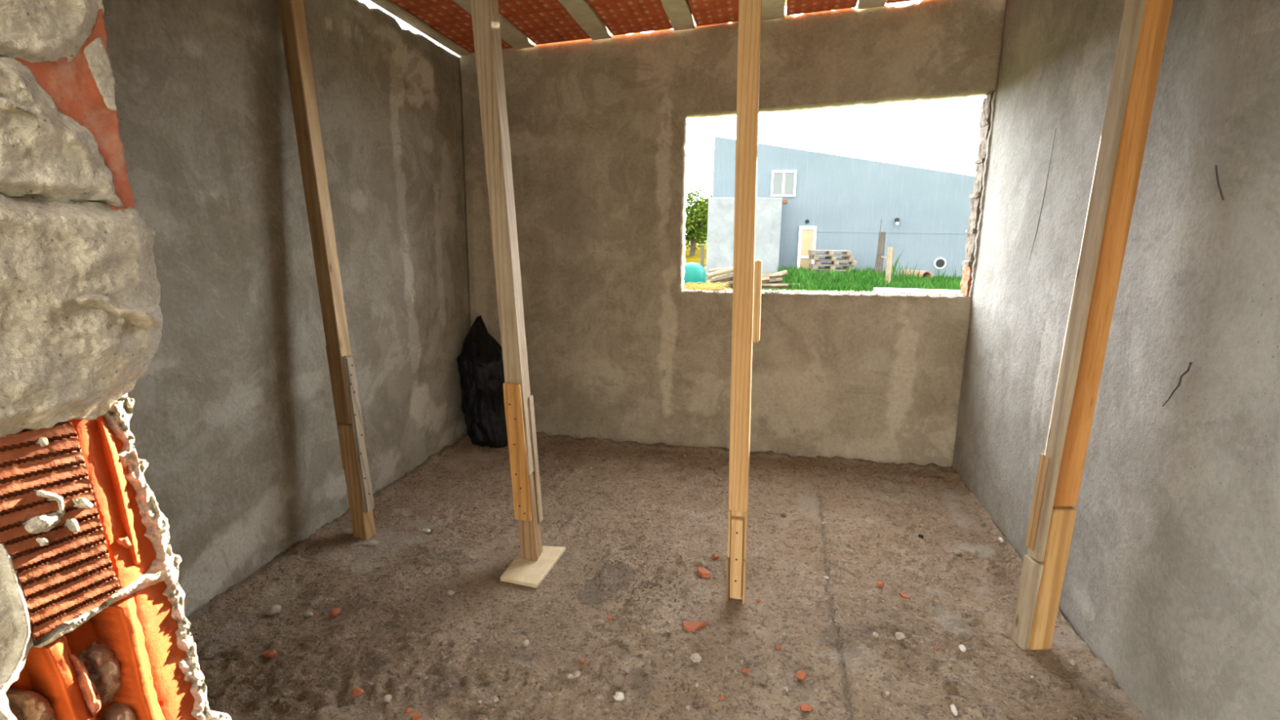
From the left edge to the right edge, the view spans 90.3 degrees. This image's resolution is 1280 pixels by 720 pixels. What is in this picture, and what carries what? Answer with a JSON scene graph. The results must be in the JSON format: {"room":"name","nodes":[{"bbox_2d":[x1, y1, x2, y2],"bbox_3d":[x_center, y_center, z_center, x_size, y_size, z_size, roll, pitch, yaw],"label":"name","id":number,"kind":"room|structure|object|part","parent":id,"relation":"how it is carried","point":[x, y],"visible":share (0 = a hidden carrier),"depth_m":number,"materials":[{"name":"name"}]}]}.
{"room":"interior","nodes":[
{"label":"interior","id":0,"kind":"room"},
{"bbox_2d":[0,0,231,719],"bbox_3d":[-1.233,-0.046,0.806,1.307,2.633,0.416,3,12,11],"label":"wall","id":1,"kind":"structure","parent":0,"point":[94,625],"depth_m":0.71,"materials":[{"name":"brick"}]},
{"bbox_3d":[-0.689,0.499,0.916,0.086,0.424,0.099,3,12,11],"label":"brick panel","id":2,"kind":"part","parent":1,"relation":"part of","materials":[{"name":"brick"}]},
{"bbox_2d":[102,0,470,617],"bbox_3d":[-1.707,-0.330,2.088,0.147,2.609,4.644,3,12,11],"label":"wall","id":3,"kind":"structure","parent":0,"point":[233,419],"depth_m":2.65,"materials":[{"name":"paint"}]},
{"bbox_2d":[369,0,915,55],"bbox_3d":[-0.046,-1.658,1.551,3.188,0.468,4.694,3,12,11],"label":"ceiling","id":4,"kind":"structure","parent":0,"point":[523,24],"depth_m":3.51,"materials":[{"name":"brick"}]},
{"bbox_2d":[186,431,1144,719],"bbox_3d":[-0.196,1.115,1.556,3.268,0.070,5.684,3,12,11],"label":"floor","id":5,"kind":"structure","parent":0,"point":[317,682],"depth_m":2.43,"materials":[{"name":"brown soil"}]},
{"bbox_2d":[262,648,277,657],"bbox_3d":[-1.244,0.990,2.141,0.050,0.023,0.040,3,12,11],"label":"shard","id":6,"kind":"object","parent":5,"relation":"on","point":[271,653],"visible":1,"depth_m":2.13,"materials":[{"name":"brick"}]},
{"bbox_2d":[266,604,281,615],"bbox_3d":[-1.371,0.935,2.382,0.050,0.037,0.050,3,12,11],"label":"stone","id":7,"kind":"object","parent":5,"relation":"on","point":[275,609],"visible":1,"depth_m":2.37,"materials":[{"name":"grey stone"}]},
{"bbox_2d":[302,611,313,617],"bbox_3d":[-1.232,0.942,2.360,0.041,0.020,0.026,3,12,11],"label":"stone","id":8,"kind":"object","parent":5,"relation":"on","point":[307,614],"visible":1,"depth_m":2.35,"materials":[{"name":"grey stone"}]},
{"bbox_2d":[276,0,375,540],"bbox_3d":[-1.348,-0.422,2.749,0.260,2.538,0.078,3,12,11],"label":"prop","id":9,"kind":"object","parent":5,"relation":"on","point":[341,364],"visible":1,"depth_m":2.73,"materials":[{"name":"brown wood"}]},
{"bbox_3d":[-1.369,-0.696,2.699,0.210,1.981,0.078,3,12,11],"label":"post","id":10,"kind":"part","parent":9,"relation":"part of","materials":[{"name":"brown wood"}]},
{"bbox_3d":[-1.304,0.555,2.934,0.116,0.551,0.072,5,12,19],"label":"post","id":11,"kind":"part","parent":9,"relation":"part of","materials":[{"name":"brown wood"}]},
{"bbox_2d":[328,608,341,617],"bbox_3d":[-1.134,0.939,2.365,0.034,0.031,0.051,3,12,11],"label":"shard","id":12,"kind":"object","parent":5,"relation":"on","point":[334,612],"visible":1,"depth_m":2.35,"materials":[{"name":"brick"}]},
{"bbox_2d":[342,528,353,534],"bbox_3d":[-1.373,0.810,3.004,0.061,0.026,0.038,3,12,11],"label":"stone","id":13,"kind":"object","parent":5,"relation":"on","point":[348,531],"visible":0.82,"depth_m":2.99,"materials":[{"name":"grey stone"}]},
{"bbox_2d":[351,687,363,697],"bbox_3d":[-0.868,1.019,1.951,0.040,0.022,0.029,3,12,11],"label":"shard","id":14,"kind":"object","parent":5,"relation":"on","point":[357,691],"visible":1,"depth_m":1.94,"materials":[{"name":"brick"}]},
{"bbox_2d":[366,539,378,545],"bbox_3d":[-1.218,0.832,2.902,0.057,0.026,0.029,3,12,11],"label":"stone","id":15,"kind":"object","parent":5,"relation":"on","point":[372,542],"visible":1,"depth_m":2.89,"materials":[{"name":"grey stone"}]},
{"bbox_2d":[382,693,391,702],"bbox_3d":[-0.771,1.034,1.942,0.028,0.019,0.026,3,12,11],"label":"stone","id":16,"kind":"object","parent":5,"relation":"on","point":[387,699],"visible":1,"depth_m":1.94,"materials":[{"name":"grey stone"}]},
{"bbox_2d":[404,707,411,714],"bbox_3d":[-0.685,1.036,1.876,0.018,0.017,0.022,-9,15,-41],"label":"chip","id":17,"kind":"object","parent":5,"relation":"on","point":[407,710],"visible":1,"depth_m":1.87,"materials":[{"name":"brick"}]},
{"bbox_2d":[411,712,422,719],"bbox_3d":[-0.657,1.049,1.874,0.027,0.015,0.026,3,12,11],"label":"chip","id":18,"kind":"object","parent":5,"relation":"on","point":[416,716],"visible":1,"depth_m":1.87,"materials":[{"name":"brick"}]},
{"bbox_2d":[422,528,430,533],"bbox_3d":[-1.017,0.810,3.023,0.044,0.018,0.024,3,12,11],"label":"stone","id":19,"kind":"object","parent":5,"relation":"on","point":[427,531],"visible":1,"depth_m":3.02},
{"bbox_2d":[446,590,454,595],"bbox_3d":[-0.751,0.922,2.524,0.028,0.020,0.030,-8,15,-38],"label":"stone","id":20,"kind":"object","parent":5,"relation":"on","point":[450,593],"visible":1,"depth_m":2.52,"materials":[{"name":"grey stone"}]},
{"bbox_2d":[457,315,508,448],"bbox_3d":[-1.003,0.137,4.258,0.420,0.831,0.344,3,12,11],"label":"plastic bag","id":21,"kind":"object","parent":5,"relation":"on","point":[480,362],"visible":0.79,"depth_m":4.16,"materials":[{"name":"black plastic"}]},
{"bbox_2d":[493,696,498,702],"bbox_3d":[-0.439,1.034,1.937,0.015,0.015,0.018,7,13,30],"label":"pebble","id":22,"kind":"object","parent":5,"relation":"on","point":[495,699],"visible":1,"depth_m":1.93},
{"bbox_2d":[522,639,529,646],"bbox_3d":[-0.396,0.987,2.218,0.027,0.023,0.028,3,12,11],"label":"stone","id":23,"kind":"object","parent":5,"relation":"on","point":[526,642],"visible":1,"depth_m":2.21,"materials":[{"name":"beige stone"}]},
{"bbox_2d":[500,546,565,587],"bbox_3d":[-0.459,0.876,2.731,0.186,0.018,0.322,3,12,11],"label":"pad","id":24,"kind":"object","parent":5,"relation":"on","point":[530,573],"visible":0.82,"depth_m":2.68,"materials":[{"name":"beige wood"}]},
{"bbox_2d":[470,0,542,561],"bbox_3d":[-0.537,-0.407,2.541,0.245,2.570,0.127,3,12,11],"label":"prop","id":25,"kind":"object","parent":24,"relation":"on","point":[517,398],"visible":1,"depth_m":2.53,"materials":[{"name":"brown wood"}]},
{"bbox_3d":[-0.482,0.646,2.748,0.106,0.426,0.100,3,12,11],"label":"post","id":26,"kind":"part","parent":25,"relation":"part of","materials":[{"name":"brown wood"}]},
{"bbox_2d":[566,673,573,679],"bbox_3d":[-0.227,1.024,2.059,0.022,0.019,0.018,-2,12,-16],"label":"pebble","id":27,"kind":"object","parent":5,"relation":"on","point":[569,676],"visible":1,"depth_m":2.05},
{"bbox_2d":[573,671,580,677],"bbox_3d":[-0.202,1.014,2.054,0.020,0.020,0.024,1,11,0],"label":"pebble","id":28,"kind":"object","parent":5,"relation":"on","point":[577,673],"visible":1,"depth_m":2.05,"materials":[{"name":"white stone"}]},
{"bbox_2d":[611,674,626,686],"bbox_3d":[-0.069,1.019,2.026,0.042,0.034,0.037,7,13,28],"label":"stone","id":29,"kind":"object","parent":5,"relation":"on","point":[617,680],"visible":1,"depth_m":2.01,"materials":[{"name":"brown stone"}]},
{"bbox_2d":[613,691,624,701],"bbox_3d":[-0.065,1.042,1.972,0.034,0.027,0.028,-4,12,-22],"label":"stone","id":30,"kind":"object","parent":5,"relation":"on","point":[619,696],"visible":1,"depth_m":1.97,"materials":[{"name":"white stone"}]},
{"bbox_2d":[193,435,1124,717],"bbox_3d":[0.048,0.891,2.714,3.162,0.054,3.087,3,12,11],"label":"crumbs","id":31,"kind":"object","parent":5,"relation":"on","point":[968,493],"visible":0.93,"depth_m":2.58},
{"bbox_2d":[685,705,690,710],"bbox_3d":[0.145,1.060,1.938,0.016,0.014,0.014,7,13,27],"label":"pebble","id":32,"kind":"object","parent":5,"relation":"on","point":[687,707],"visible":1,"depth_m":1.94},
{"bbox_2d":[682,620,707,631],"bbox_3d":[0.200,0.974,2.321,0.093,0.016,0.054,2,11,7],"label":"shard","id":33,"kind":"object","parent":5,"relation":"on","point":[691,626],"visible":1,"depth_m":2.32,"materials":[{"name":"brick"}]},
{"bbox_2d":[689,653,702,662],"bbox_3d":[0.186,1.000,2.134,0.036,0.028,0.036,-5,13,-28],"label":"stone","id":34,"kind":"object","parent":5,"relation":"on","point":[695,657],"visible":1,"depth_m":2.12,"materials":[{"name":"beige stone"}]},
{"bbox_2d":[697,566,710,577],"bbox_3d":[0.268,0.897,2.688,0.040,0.021,0.076,-6,13,-31],"label":"shard","id":35,"kind":"object","parent":5,"relation":"on","point":[703,572],"visible":1,"depth_m":2.67,"materials":[{"name":"brick"}]},
{"bbox_2d":[711,554,719,559],"bbox_3d":[0.334,0.875,2.831,0.034,0.025,0.025,3,12,11],"label":"chip","id":36,"kind":"object","parent":5,"relation":"on","point":[713,556],"visible":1,"depth_m":2.83,"materials":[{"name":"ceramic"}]},
{"bbox_2d":[725,0,762,604],"bbox_3d":[0.371,-0.358,2.256,0.135,2.655,0.078,3,12,11],"label":"prop","id":37,"kind":"object","parent":5,"relation":"on","point":[747,282],"visible":1,"depth_m":2.25,"materials":[{"name":"brown wood"}]},
{"bbox_3d":[0.383,0.755,2.494,0.078,0.380,0.037,4,12,15],"label":"post","id":38,"kind":"part","parent":37,"relation":"part of","materials":[{"name":"brown wood"}]},
{"bbox_2d":[741,667,748,673],"bbox_3d":[0.346,1.020,2.092,0.016,0.018,0.021,-9,15,-41],"label":"chip","id":39,"kind":"object","parent":5,"relation":"on","point":[744,669],"visible":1,"depth_m":2.09,"materials":[{"name":"brick"}]},
{"bbox_2d":[758,673,768,684],"bbox_3d":[0.398,1.028,2.052,0.031,0.027,0.034,3,12,11],"label":"stone","id":40,"kind":"object","parent":5,"relation":"on","point":[763,677],"visible":1,"depth_m":2.04,"materials":[{"name":"stone"}]},
{"bbox_2d":[775,644,782,649],"bbox_3d":[0.480,0.995,2.206,0.017,0.017,0.017,-8,14,-37],"label":"chip","id":41,"kind":"object","parent":5,"relation":"on","point":[778,646],"visible":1,"depth_m":2.20,"materials":[{"name":"brick"}]},
{"bbox_2d":[780,512,786,517],"bbox_3d":[0.737,0.795,3.259,0.029,0.024,0.029,0,11,-4],"label":"stone","id":42,"kind":"object","parent":5,"relation":"on","point":[784,515],"visible":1,"depth_m":3.25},
{"bbox_2d":[783,686,789,692],"bbox_3d":[0.464,1.039,2.010,0.016,0.016,0.019,-3,12,-19],"label":"pebble","id":43,"kind":"object","parent":5,"relation":"on","point":[786,688],"visible":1,"depth_m":2.00,"materials":[{"name":"white stone"}]},
{"bbox_2d":[795,671,806,679],"bbox_3d":[0.523,1.021,2.064,0.031,0.028,0.032,-8,14,-37],"label":"shard","id":44,"kind":"object","parent":5,"relation":"on","point":[802,675],"visible":1,"depth_m":2.06,"materials":[{"name":"brick"}]},
{"bbox_2d":[800,703,813,711],"bbox_3d":[0.503,1.052,1.926,0.038,0.021,0.022,3,12,11],"label":"shard","id":45,"kind":"object","parent":5,"relation":"on","point":[805,707],"visible":1,"depth_m":1.92,"materials":[{"name":"brick"}]},
{"bbox_2d":[872,631,879,637],"bbox_3d":[0.839,0.979,2.263,0.022,0.019,0.019,-7,14,-34],"label":"pebble","id":46,"kind":"object","parent":5,"relation":"on","point":[875,634],"visible":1,"depth_m":2.26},
{"bbox_2d":[875,581,884,587],"bbox_3d":[0.984,0.919,2.606,0.030,0.022,0.033,3,12,11],"label":"shard","id":47,"kind":"object","parent":5,"relation":"on","point":[879,584],"visible":1,"depth_m":2.60,"materials":[{"name":"brick"}]},
{"bbox_2d":[895,631,905,639],"bbox_3d":[0.924,0.982,2.261,0.033,0.028,0.028,10,15,38],"label":"stone","id":48,"kind":"object","parent":5,"relation":"on","point":[899,635],"visible":1,"depth_m":2.25,"materials":[{"name":"white stone"}]},
{"bbox_2d":[898,592,910,599],"bbox_3d":[1.060,0.946,2.547,0.049,0.013,0.022,9,14,34],"label":"shard","id":49,"kind":"object","parent":5,"relation":"on","point":[903,595],"visible":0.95,"depth_m":2.54,"materials":[{"name":"brick"}]},
{"bbox_2d":[950,703,957,715],"bbox_3d":[0.953,1.062,1.933,0.016,0.016,0.044,3,12,11],"label":"fragment","id":50,"kind":"object","parent":5,"relation":"on","point":[953,709],"visible":1,"depth_m":1.93,"materials":[{"name":"white stone"}]},
{"bbox_2d":[952,549,961,554],"bbox_3d":[1.448,0.876,2.904,0.038,0.022,0.026,3,12,11],"label":"stone","id":51,"kind":"object","parent":5,"relation":"on","point":[955,551],"visible":1,"depth_m":2.90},
{"bbox_2d":[959,644,966,651],"bbox_3d":[1.109,0.990,2.188,0.021,0.015,0.034,3,12,11],"label":"fragment","id":52,"kind":"object","parent":5,"relation":"on","point":[962,648],"visible":1,"depth_m":2.18,"materials":[{"name":"white stone"}]},
{"bbox_2d":[998,537,1004,542],"bbox_3d":[1.699,0.846,2.992,0.023,0.021,0.048,3,12,11],"label":"stone","id":53,"kind":"object","parent":5,"relation":"on","point":[1001,540],"visible":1,"depth_m":2.98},
{"bbox_2d":[1068,658,1076,665],"bbox_3d":[1.465,1.024,2.158,0.020,0.020,0.024,-5,13,-25],"label":"pebble","id":54,"kind":"object","parent":5,"relation":"on","point":[1073,662],"visible":1,"depth_m":2.15,"materials":[{"name":"beige stone"}]},
{"bbox_2d":[1009,0,1173,649],"bbox_3d":[1.442,-0.327,1.996,0.174,2.728,0.096,0,11,-3],"label":"prop","id":55,"kind":"object","parent":5,"relation":"on","point":[1144,27],"visible":1,"depth_m":2.00,"materials":[{"name":"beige wood"}]},
{"bbox_3d":[1.411,0.751,2.216,0.098,0.527,0.086,0,11,-5],"label":"post","id":56,"kind":"part","parent":55,"relation":"part of","materials":[{"name":"orange wood"}]},
{"bbox_3d":[1.464,-0.589,1.942,0.137,2.192,0.092,0,11,-3],"label":"post","id":57,"kind":"part","parent":55,"relation":"part of","materials":[{"name":"orange wood"}]},
{"bbox_2d":[459,0,1006,466],"bbox_3d":[0.408,-0.754,4.065,3.188,2.717,0.186,3,12,11],"label":"wall","id":58,"kind":"structure","parent":0,"point":[616,348],"depth_m":4.00,"materials":[{"name":"paint"}]},
{"bbox_2d":[693,288,965,296],"bbox_3d":[1.124,-0.427,3.982,1.649,0.036,0.180,3,12,11],"label":"crumbs","id":59,"kind":"object","parent":58,"relation":"on","point":[877,292],"visible":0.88,"depth_m":3.94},
{"bbox_2d":[983,91,993,120],"bbox_3d":[1.944,-1.410,3.550,0.051,0.171,0.003,3,12,11],"label":"wire","id":60,"kind":"object","parent":58,"relation":"hanging from","point":[988,91],"visible":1,"depth_m":3.55,"materials":[{"name":"grey metal"}]},
{"bbox_2d":[952,0,1279,719],"bbox_3d":[1.446,-0.183,1.024,0.181,2.831,5.824,3,12,11],"label":"wall","id":61,"kind":"structure","parent":0,"point":[1171,580],"depth_m":1.92,"materials":[{"name":"paint"}]},
{"bbox_2d":[1029,128,1056,259],"bbox_3d":[1.782,-0.724,2.817,0.002,0.561,0.098,3,12,11],"label":"wire","id":62,"kind":"object","parent":61,"relation":"attached to","point":[1055,128],"visible":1,"depth_m":2.79,"materials":[{"name":"black metal"}]},
{"bbox_2d":[1161,361,1192,406],"bbox_3d":[1.537,0.072,1.825,0.008,0.153,0.097,3,12,11],"label":"crack","id":63,"kind":"object","parent":61,"relation":"attached to","point":[1190,362],"visible":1,"depth_m":1.80,"materials":[{"name":"concrete"}]},
{"bbox_2d":[1214,164,1224,199],"bbox_3d":[1.537,-0.472,1.692,0.012,0.094,0.059,3,12,11],"label":"wire","id":64,"kind":"object","parent":61,"relation":"attached to","point":[1215,166],"visible":1,"depth_m":1.68,"materials":[{"name":"black metal"}]},
{"label":"outside","id":65,"kind":"structure","parent":0,"visible":0},
{"bbox_2d":[684,244,706,266],"bbox_3d":[-10.675,-9.490,53.471,37.100,0.001,48.000,3,12,11],"label":"field","id":66,"kind":"structure","parent":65,"point":[694,259],"depth_m":38.21,"materials":[{"name":"yellow plant"}]},
{"bbox_2d":[684,184,712,255],"bbox_3d":[3.609,-8.514,39.218,6.359,4.394,4.594,-6,13,-32],"label":"tree","id":67,"kind":"object","parent":66,"relation":"on","point":[697,213],"visible":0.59,"depth_m":38.60,"materials":[{"name":"green plant"}]},
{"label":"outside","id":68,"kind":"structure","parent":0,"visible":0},
{"bbox_2d":[684,240,871,293],"bbox_3d":[8.095,-6.221,38.702,180.000,0.001,200.000,3,12,11],"label":"ground","id":69,"kind":"structure","parent":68,"point":[773,289],"depth_m":17.02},
{"bbox_2d":[683,262,706,284],"bbox_3d":[1.466,-2.477,18.148,0.860,0.610,0.860,3,12,11],"label":"tub","id":70,"kind":"object","parent":69,"relation":"on","point":[695,273],"visible":0.68,"depth_m":17.81,"materials":[{"name":"teal plastic"}]},
{"bbox_2d":[700,244,704,266],"bbox_3d":[1.797,-2.755,18.439,0.082,1.151,0.082,-7,14,-33],"label":"fence post","id":71,"kind":"object","parent":69,"relation":"on","point":[702,246],"visible":0.55,"depth_m":18.36,"materials":[{"name":"grey wood"}]},
{"bbox_2d":[680,281,729,292],"bbox_3d":[0.420,-0.477,4.123,0.341,0.066,0.146,2,11,7],"label":"straw","id":72,"kind":"object","parent":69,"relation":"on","point":[696,285],"visible":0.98,"depth_m":4.09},
{"bbox_2d":[706,272,729,284],"bbox_3d":[2.201,-2.290,17.782,0.647,0.424,0.129,2,11,7],"label":"board","id":73,"kind":"object","parent":69,"relation":"on","point":[708,281],"visible":0.24,"depth_m":17.72,"materials":[{"name":"brown wood"}]},
{"bbox_2d":[714,276,769,287],"bbox_3d":[2.651,-2.021,16.578,1.432,0.342,0.140,3,12,9],"label":"board","id":74,"kind":"object","parent":69,"relation":"on","point":[765,279],"visible":0.46,"depth_m":16.58,"materials":[{"name":"brown wood"}]},
{"bbox_2d":[708,266,732,272],"bbox_3d":[2.118,-2.374,16.784,0.618,0.180,0.103,2,11,7],"label":"board","id":75,"kind":"object","parent":74,"relation":"on","point":[711,270],"visible":0.62,"depth_m":16.76,"materials":[{"name":"brown wood"}]},
{"bbox_2d":[710,273,733,283],"bbox_3d":[2.254,-2.123,16.474,0.887,0.342,0.140,2,12,8],"label":"board","id":76,"kind":"object","parent":74,"relation":"on","point":[729,277],"visible":0.55,"depth_m":16.46,"materials":[{"name":"brown wood"}]},
{"bbox_2d":[707,266,733,278],"bbox_3d":[2.247,-2.271,16.277,1.036,0.388,0.122,3,12,9],"label":"board","id":77,"kind":"object","parent":76,"relation":"on","point":[728,270],"visible":0.6,"depth_m":16.27,"materials":[{"name":"brown wood"}]},
{"bbox_2d":[724,272,782,281],"bbox_3d":[3.011,-2.197,16.966,1.540,0.288,0.122,3,12,9],"label":"board","id":78,"kind":"object","parent":69,"relation":"on","point":[771,275],"visible":0.32,"depth_m":16.84,"materials":[{"name":"brown wood"}]},
{"bbox_2d":[724,283,787,288],"bbox_3d":[3.011,-1.964,16.846,1.773,0.163,0.101,3,12,10],"label":"board","id":79,"kind":"object","parent":69,"relation":"on","point":[763,285],"visible":0.41,"depth_m":16.73,"materials":[{"name":"brown wood"}]},
{"bbox_2d":[761,277,782,283],"bbox_3d":[3.441,-2.101,17.228,0.829,0.295,0.149,2,12,8],"label":"board","id":80,"kind":"object","parent":69,"relation":"on","point":[772,280],"visible":0.36,"depth_m":17.15,"materials":[{"name":"brown wood"}]},
{"bbox_2d":[769,270,787,279],"bbox_3d":[3.517,-2.225,17.018,0.842,0.382,0.111,2,12,8],"label":"board","id":81,"kind":"object","parent":69,"relation":"on","point":[784,273],"visible":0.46,"depth_m":16.91,"materials":[{"name":"brown wood"}]},
{"bbox_2d":[706,136,974,278],"bbox_3d":[9.326,-5.607,23.883,12.709,4.695,8.200,3,12,11],"label":"house","id":82,"kind":"structure","parent":69,"relation":"on","point":[806,200],"depth_m":21.32,"materials":[{"name":"blue paint"}]},
{"bbox_3d":[4.704,-6.023,21.731,0.305,0.730,0.010,3,12,11],"label":"pane","id":83,"kind":"part","parent":82,"relation":"part of","materials":[{"name":"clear glass"}]},
{"bbox_3d":[5.082,-6.003,21.655,0.305,0.730,0.010,3,12,11],"label":"pane","id":84,"kind":"part","parent":82,"relation":"part of","materials":[{"name":"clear glass"}]},
{"bbox_3d":[5.739,-3.272,22.059,0.382,0.500,0.010,3,12,11],"label":"pane","id":85,"kind":"part","parent":82,"relation":"part of","materials":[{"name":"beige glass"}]},
{"bbox_3d":[5.744,-3.754,21.956,0.582,1.685,0.058,3,12,11],"label":"door","id":86,"kind":"part","parent":82,"relation":"part of","materials":[{"name":"white wood"}]},
{"bbox_3d":[5.750,-4.039,21.905,0.382,0.905,0.010,3,12,11],"label":"pane","id":87,"kind":"part","parent":82,"relation":"part of","materials":[{"name":"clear glass"}]},
{"bbox_2d":[894,217,899,225],"bbox_3d":[8.541,-4.596,21.128,0.140,0.242,0.194,3,12,11],"label":"wall lamp","id":88,"kind":"object","parent":82,"relation":"attached to","point":[896,220],"depth_m":21.10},
{"bbox_2d":[773,263,962,291],"bbox_3d":[7.334,-2.478,18.782,6.786,0.525,5.894,3,12,11],"label":"grass","id":89,"kind":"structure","parent":69,"relation":"on","point":[866,281],"depth_m":17.46,"materials":[{"name":"green plant"}]},
{"bbox_2d":[874,219,881,272],"bbox_3d":[7.396,-3.380,19.840,0.116,1.976,0.024,3,12,11],"label":"rod","id":90,"kind":"object","parent":69,"relation":"on","point":[881,220],"visible":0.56,"depth_m":19.84,"materials":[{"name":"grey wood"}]},
{"bbox_2d":[875,231,885,275],"bbox_3d":[7.427,-3.147,19.671,0.149,1.591,0.149,-7,14,-33],"label":"plank","id":91,"kind":"object","parent":69,"relation":"on","point":[882,236],"visible":0.77,"depth_m":19.58,"materials":[{"name":"grey wood"}]},
{"bbox_2d":[884,247,893,283],"bbox_3d":[7.034,-2.598,17.989,0.116,1.168,0.116,-7,14,-33],"label":"stake","id":92,"kind":"object","parent":69,"relation":"on","point":[890,250],"visible":0.77,"depth_m":17.93,"materials":[{"name":"brown wood"}]},
{"bbox_2d":[845,243,962,284],"bbox_3d":[8.018,-2.926,19.075,3.478,1.306,2.050,3,12,11],"label":"weeds","id":93,"kind":"object","parent":69,"relation":"on","point":[893,269],"visible":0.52,"depth_m":19.17,"materials":[{"name":"green plant"}]},
{"bbox_2d":[900,269,932,277],"bbox_3d":[9.054,-2.785,20.891,0.298,0.340,1.191,-3,12,-17],"label":"pipe","id":94,"kind":"object","parent":69,"relation":"on","point":[922,273],"visible":0.48,"depth_m":20.66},
{"bbox_2d":[873,287,961,294],"bbox_3d":[7.819,-1.617,15.624,3.800,0.100,1.400,3,12,11],"label":"concrete slab","id":95,"kind":"object","parent":69,"relation":"on","point":[893,291],"visible":0.14,"depth_m":15.89,"materials":[{"name":"white concrete"}]},
{"bbox_3d":[6.205,-2.720,20.748,1.240,0.150,1.010,3,12,9],"label":"wooden pallet","id":96,"kind":"object","parent":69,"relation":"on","visible":0},
{"bbox_2d":[812,269,849,274],"bbox_3d":[6.237,-2.869,20.712,1.240,0.150,1.010,4,12,14],"label":"wooden pallet","id":97,"kind":"object","parent":96,"relation":"on","point":[812,269],"visible":0.2,"depth_m":20.25,"materials":[{"name":"brown wood"}]},
{"bbox_2d":[808,263,853,270],"bbox_3d":[6.190,-3.023,20.691,1.240,0.150,1.010,2,11,7],"label":"wooden pallet","id":98,"kind":"object","parent":97,"relation":"on","point":[812,266],"visible":0.76,"depth_m":20.27,"materials":[{"name":"brown wood"}]},
{"bbox_2d":[814,260,857,266],"bbox_3d":[6.330,-3.167,20.633,1.240,0.150,1.010,3,12,11],"label":"wooden pallet","id":99,"kind":"object","parent":98,"relation":"on","point":[816,262],"visible":0.8,"depth_m":20.20,"materials":[{"name":"brown wood"}]},
{"bbox_2d":[808,253,853,260],"bbox_3d":[6.184,-3.325,20.632,1.240,0.150,1.010,2,11,5],"label":"wooden pallet","id":100,"kind":"object","parent":99,"relation":"on","point":[811,257],"visible":0.91,"depth_m":20.18,"materials":[{"name":"brown wood"}]},
{"bbox_2d":[808,249,852,255],"bbox_3d":[6.138,-3.479,20.612,1.240,0.150,1.010,3,12,9],"label":"wooden pallet","id":101,"kind":"object","parent":100,"relation":"on","point":[813,252],"visible":1,"depth_m":20.20,"materials":[{"name":"brown wood"}]}
]}

